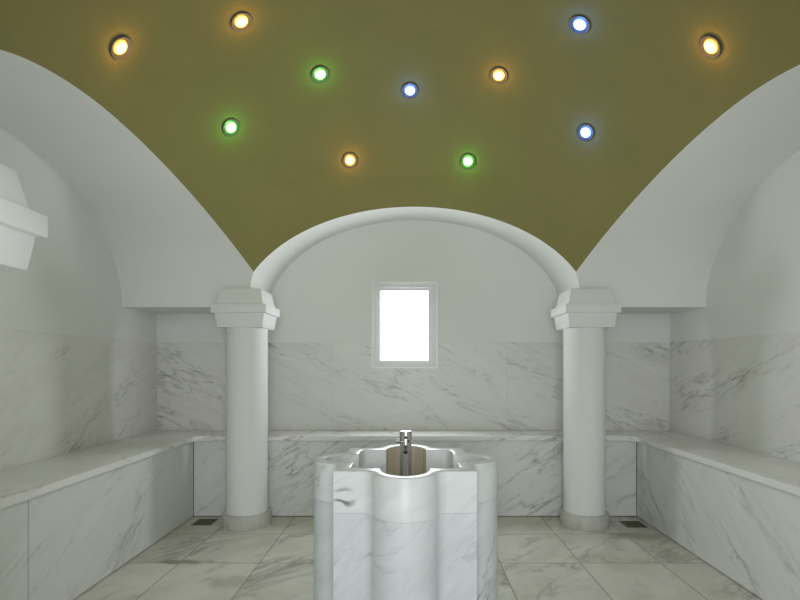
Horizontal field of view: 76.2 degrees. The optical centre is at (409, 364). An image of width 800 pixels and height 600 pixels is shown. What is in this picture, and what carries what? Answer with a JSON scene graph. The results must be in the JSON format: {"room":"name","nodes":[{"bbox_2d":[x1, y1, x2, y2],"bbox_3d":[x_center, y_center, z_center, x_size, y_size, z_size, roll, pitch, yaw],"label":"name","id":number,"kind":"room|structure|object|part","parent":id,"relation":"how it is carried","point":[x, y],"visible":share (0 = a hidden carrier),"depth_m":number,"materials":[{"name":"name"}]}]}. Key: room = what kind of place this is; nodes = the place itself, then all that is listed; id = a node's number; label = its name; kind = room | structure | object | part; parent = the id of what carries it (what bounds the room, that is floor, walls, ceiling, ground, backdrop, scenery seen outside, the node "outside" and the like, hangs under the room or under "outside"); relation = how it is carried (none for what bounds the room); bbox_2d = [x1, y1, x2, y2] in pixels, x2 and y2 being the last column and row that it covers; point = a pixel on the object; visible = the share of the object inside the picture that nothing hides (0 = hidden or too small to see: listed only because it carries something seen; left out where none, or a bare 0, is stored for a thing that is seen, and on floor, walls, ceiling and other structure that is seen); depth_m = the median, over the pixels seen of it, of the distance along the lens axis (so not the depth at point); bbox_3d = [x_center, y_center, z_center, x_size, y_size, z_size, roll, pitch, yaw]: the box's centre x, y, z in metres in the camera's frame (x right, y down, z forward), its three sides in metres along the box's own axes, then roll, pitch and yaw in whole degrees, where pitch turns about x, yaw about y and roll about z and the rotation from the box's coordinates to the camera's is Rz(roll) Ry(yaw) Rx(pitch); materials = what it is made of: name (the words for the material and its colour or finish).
{"room":"spa","nodes":[
{"label":"spa","id":0,"kind":"room"},
{"bbox_2d":[0,128,156,341],"bbox_3d":[-2.057,-0.450,1.700,0.136,3.100,4.800,0,0,0],"label":"wall","id":1,"kind":"structure","parent":0,"point":[70,284],"depth_m":2.92,"materials":[{"name":"white paint"}]},
{"bbox_2d":[0,328,156,470],"bbox_3d":[-1.995,0.176,3.175,0.020,0.707,1.644,0,0,0],"label":"wall panel","id":2,"kind":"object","parent":1,"relation":"attached to","point":[60,394],"depth_m":2.97,"materials":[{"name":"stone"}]},
{"bbox_2d":[0,0,799,271],"bbox_3d":[0.033,-1.280,2.346,2.947,1.298,3.004,0,0,0],"label":"ceiling","id":3,"kind":"structure","parent":0,"point":[640,75],"depth_m":2.90,"materials":[{"name":"green paint"}]},
{"bbox_2d":[109,35,131,59],"bbox_3d":[-1.268,-1.391,2.229,0.087,0.093,0.112,0,0,-11],"label":"ceiling lamp","id":4,"kind":"object","parent":3,"relation":"attached to","point":[120,46],"visible":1,"depth_m":2.22,"materials":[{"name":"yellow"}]},
{"bbox_2d":[222,118,239,135],"bbox_3d":[-1.068,-1.418,3.036,0.089,0.092,0.112,0,0,34],"label":"ceiling lamp","id":5,"kind":"object","parent":3,"relation":"attached to","point":[229,128],"visible":1,"depth_m":3.03,"materials":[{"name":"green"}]},
{"bbox_2d":[230,12,251,31],"bbox_3d":[-0.838,-1.704,2.525,0.106,0.066,0.112,0,0,13],"label":"ceiling lamp","id":6,"kind":"object","parent":3,"relation":"attached to","point":[240,21],"visible":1,"depth_m":2.52,"materials":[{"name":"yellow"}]},
{"bbox_2d":[311,66,328,82],"bbox_3d":[-0.532,-1.719,3.012,0.112,0.064,0.106,0,0,-45],"label":"ceiling lamp","id":7,"kind":"object","parent":3,"relation":"attached to","point":[319,74],"visible":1,"depth_m":3.00,"materials":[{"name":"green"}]},
{"bbox_2d":[342,152,357,167],"bbox_3d":[-0.420,-1.432,3.562,0.112,0.091,0.090,0,0,-18],"label":"ceiling lamp","id":8,"kind":"object","parent":3,"relation":"attached to","point":[349,160],"visible":1,"depth_m":3.55,"materials":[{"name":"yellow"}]},
{"bbox_2d":[401,82,418,98],"bbox_3d":[-0.001,-1.728,3.206,0.112,0.062,0.107,0,0,1],"label":"ceiling lamp","id":9,"kind":"object","parent":3,"relation":"attached to","point":[411,89],"visible":1,"depth_m":3.20,"materials":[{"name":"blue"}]},
{"bbox_2d":[460,153,475,168],"bbox_3d":[0.407,-1.435,3.586,0.112,0.090,0.090,0,0,23],"label":"ceiling lamp","id":10,"kind":"object","parent":3,"relation":"attached to","point":[467,161],"visible":1,"depth_m":3.58,"materials":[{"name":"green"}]},
{"bbox_2d":[490,67,507,83],"bbox_3d":[0.531,-1.729,3.040,0.112,0.062,0.108,0,0,16],"label":"ceiling lamp","id":11,"kind":"object","parent":3,"relation":"attached to","point":[498,75],"visible":1,"depth_m":3.03,"materials":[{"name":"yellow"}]},
{"bbox_2d":[569,15,590,33],"bbox_3d":[0.858,-1.721,2.572,0.107,0.064,0.112,0,0,-13],"label":"ceiling lamp","id":12,"kind":"object","parent":3,"relation":"attached to","point":[579,24],"visible":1,"depth_m":2.56,"materials":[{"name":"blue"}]},
{"bbox_2d":[577,123,594,140],"bbox_3d":[1.075,-1.424,3.116,0.089,0.091,0.112,0,0,-33],"label":"ceiling lamp","id":13,"kind":"object","parent":3,"relation":"attached to","point":[585,132],"visible":1,"depth_m":3.11,"materials":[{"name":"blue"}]},
{"bbox_2d":[699,34,721,58],"bbox_3d":[1.325,-1.403,2.242,0.088,0.093,0.112,0,0,11],"label":"ceiling lamp","id":14,"kind":"object","parent":3,"relation":"attached to","point":[710,45],"visible":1,"depth_m":2.23,"materials":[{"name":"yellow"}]},
{"bbox_2d":[0,50,799,313],"bbox_3d":[0.028,-0.807,1.652,4.051,0.815,4.731,0,0,0],"label":"arches","id":15,"kind":"structure","parent":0,"point":[166,249],"depth_m":3.20,"materials":[{"name":"white paint"}]},
{"bbox_2d":[157,220,669,341],"bbox_3d":[0.028,-0.450,4.072,4.225,3.100,0.136,0,0,0],"label":"wall","id":16,"kind":"structure","parent":0,"point":[490,289],"depth_m":4.00,"materials":[{"name":"white paint"}]},
{"bbox_2d":[157,342,332,429],"bbox_3d":[-1.294,0.176,4.010,1.376,0.707,0.020,0,0,0],"label":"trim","id":17,"kind":"structure","parent":16,"relation":"attached to","point":[191,376],"depth_m":4.00,"materials":[{"name":"stone"}]},
{"bbox_2d":[372,281,437,367],"bbox_3d":[-0.041,-0.315,4.027,0.518,0.681,0.066,0,0,0],"label":"window","id":18,"kind":"structure","parent":16,"relation":"in","point":[404,313],"depth_m":4.04,"materials":[{"name":"white glass"}]},
{"bbox_3d":[-0.041,-0.312,4.045,0.408,0.576,0.010,0,0,0],"label":"pane","id":19,"kind":"part","parent":18,"relation":"part of","materials":[{"name":"white glass"}]},
{"bbox_2d":[333,342,506,429],"bbox_3d":[0.079,0.176,4.010,1.360,0.707,0.020,0,0,0],"label":"wall panel","id":20,"kind":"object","parent":16,"relation":"attached to","point":[467,390],"depth_m":4.00,"materials":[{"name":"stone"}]},
{"bbox_2d":[507,342,669,429],"bbox_3d":[1.401,0.176,4.010,1.274,0.707,0.020,0,0,0],"label":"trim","id":21,"kind":"structure","parent":16,"relation":"attached to","point":[637,373],"depth_m":4.00,"materials":[{"name":"stone"}]},
{"bbox_2d":[73,515,762,599],"bbox_3d":[0.028,1.150,1.250,4.225,0.100,5.700,0,0,0],"label":"floor","id":22,"kind":"structure","parent":0,"point":[540,558],"depth_m":2.78,"materials":[{"name":"stone"}]},
{"bbox_2d":[0,163,47,269],"bbox_3d":[-1.164,0.295,1.202,0.365,1.610,0.365,0,0,0],"label":"column","id":23,"kind":"structure","parent":22,"relation":"on","point":[20,225],"depth_m":1.30,"materials":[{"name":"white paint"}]},
{"bbox_2d":[191,519,217,524],"bbox_3d":[-1.435,1.099,3.568,0.138,0.003,0.138,0,0,0],"label":"floor drain","id":24,"kind":"object","parent":22,"relation":"on","point":[199,521],"visible":1,"depth_m":3.56,"materials":[{"name":"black metal"}]},
{"bbox_2d":[211,289,279,531],"bbox_3d":[-1.128,0.295,3.530,0.365,1.610,0.365,0,0,0],"label":"column","id":25,"kind":"structure","parent":22,"relation":"on","point":[247,316],"depth_m":3.40,"materials":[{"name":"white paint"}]},
{"bbox_2d":[0,430,799,599],"bbox_3d":[0.028,0.805,1.650,4.025,0.590,4.700,0,0,0],"label":"bench","id":26,"kind":"object","parent":22,"relation":"on","point":[68,521],"visible":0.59,"depth_m":2.93,"materials":[{"name":"white stone"}]},
{"bbox_2d":[314,444,497,599],"bbox_3d":[-0.020,0.766,2.375,0.788,0.667,0.788,0,0,27],"label":"washbasin","id":27,"kind":"object","parent":22,"relation":"on","point":[380,533],"visible":0.98,"depth_m":2.08,"materials":[{"name":"stone"}]},
{"bbox_2d":[396,430,411,475],"bbox_3d":[-0.025,0.503,2.355,0.079,0.394,0.108,0,0,0],"label":"faucet","id":28,"kind":"object","parent":27,"relation":"on","point":[405,441],"visible":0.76,"depth_m":2.35,"materials":[{"name":"silver metal"}]},
{"bbox_3d":[-0.020,0.387,2.333,0.025,0.041,0.062,0,0,0],"label":"spout","id":29,"kind":"part","parent":28,"relation":"part of","materials":[{"name":"silver metal"}]},
{"bbox_2d":[314,444,497,522],"bbox_3d":[-0.020,0.567,2.375,0.788,0.267,0.788,0,0,-27],"label":"basin","id":30,"kind":"object","parent":27,"relation":"in","point":[358,485],"depth_m":2.08,"materials":[{"name":"stone"}]},
{"bbox_2d":[551,289,620,531],"bbox_3d":[1.206,0.295,3.530,0.365,1.610,0.365,0,0,0],"label":"column","id":31,"kind":"structure","parent":22,"relation":"on","point":[584,316],"depth_m":3.40,"materials":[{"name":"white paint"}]},
{"bbox_2d":[619,521,647,527],"bbox_3d":[1.540,1.099,3.520,0.138,0.003,0.138,0,0,0],"label":"floor drain","id":32,"kind":"object","parent":22,"relation":"on","point":[629,524],"visible":1,"depth_m":3.52,"materials":[{"name":"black metal"}]},
{"bbox_2d":[670,150,799,341],"bbox_3d":[2.112,-0.450,1.700,0.136,3.100,4.800,0,0,0],"label":"wall","id":33,"kind":"structure","parent":0,"point":[753,288],"depth_m":2.99,"materials":[{"name":"white paint"}]},
{"bbox_2d":[670,331,799,462],"bbox_3d":[2.050,0.176,3.050,0.020,0.707,1.894,0,0,0],"label":"wall panel","id":34,"kind":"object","parent":33,"relation":"attached to","point":[743,392],"depth_m":3.15,"materials":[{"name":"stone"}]}
]}

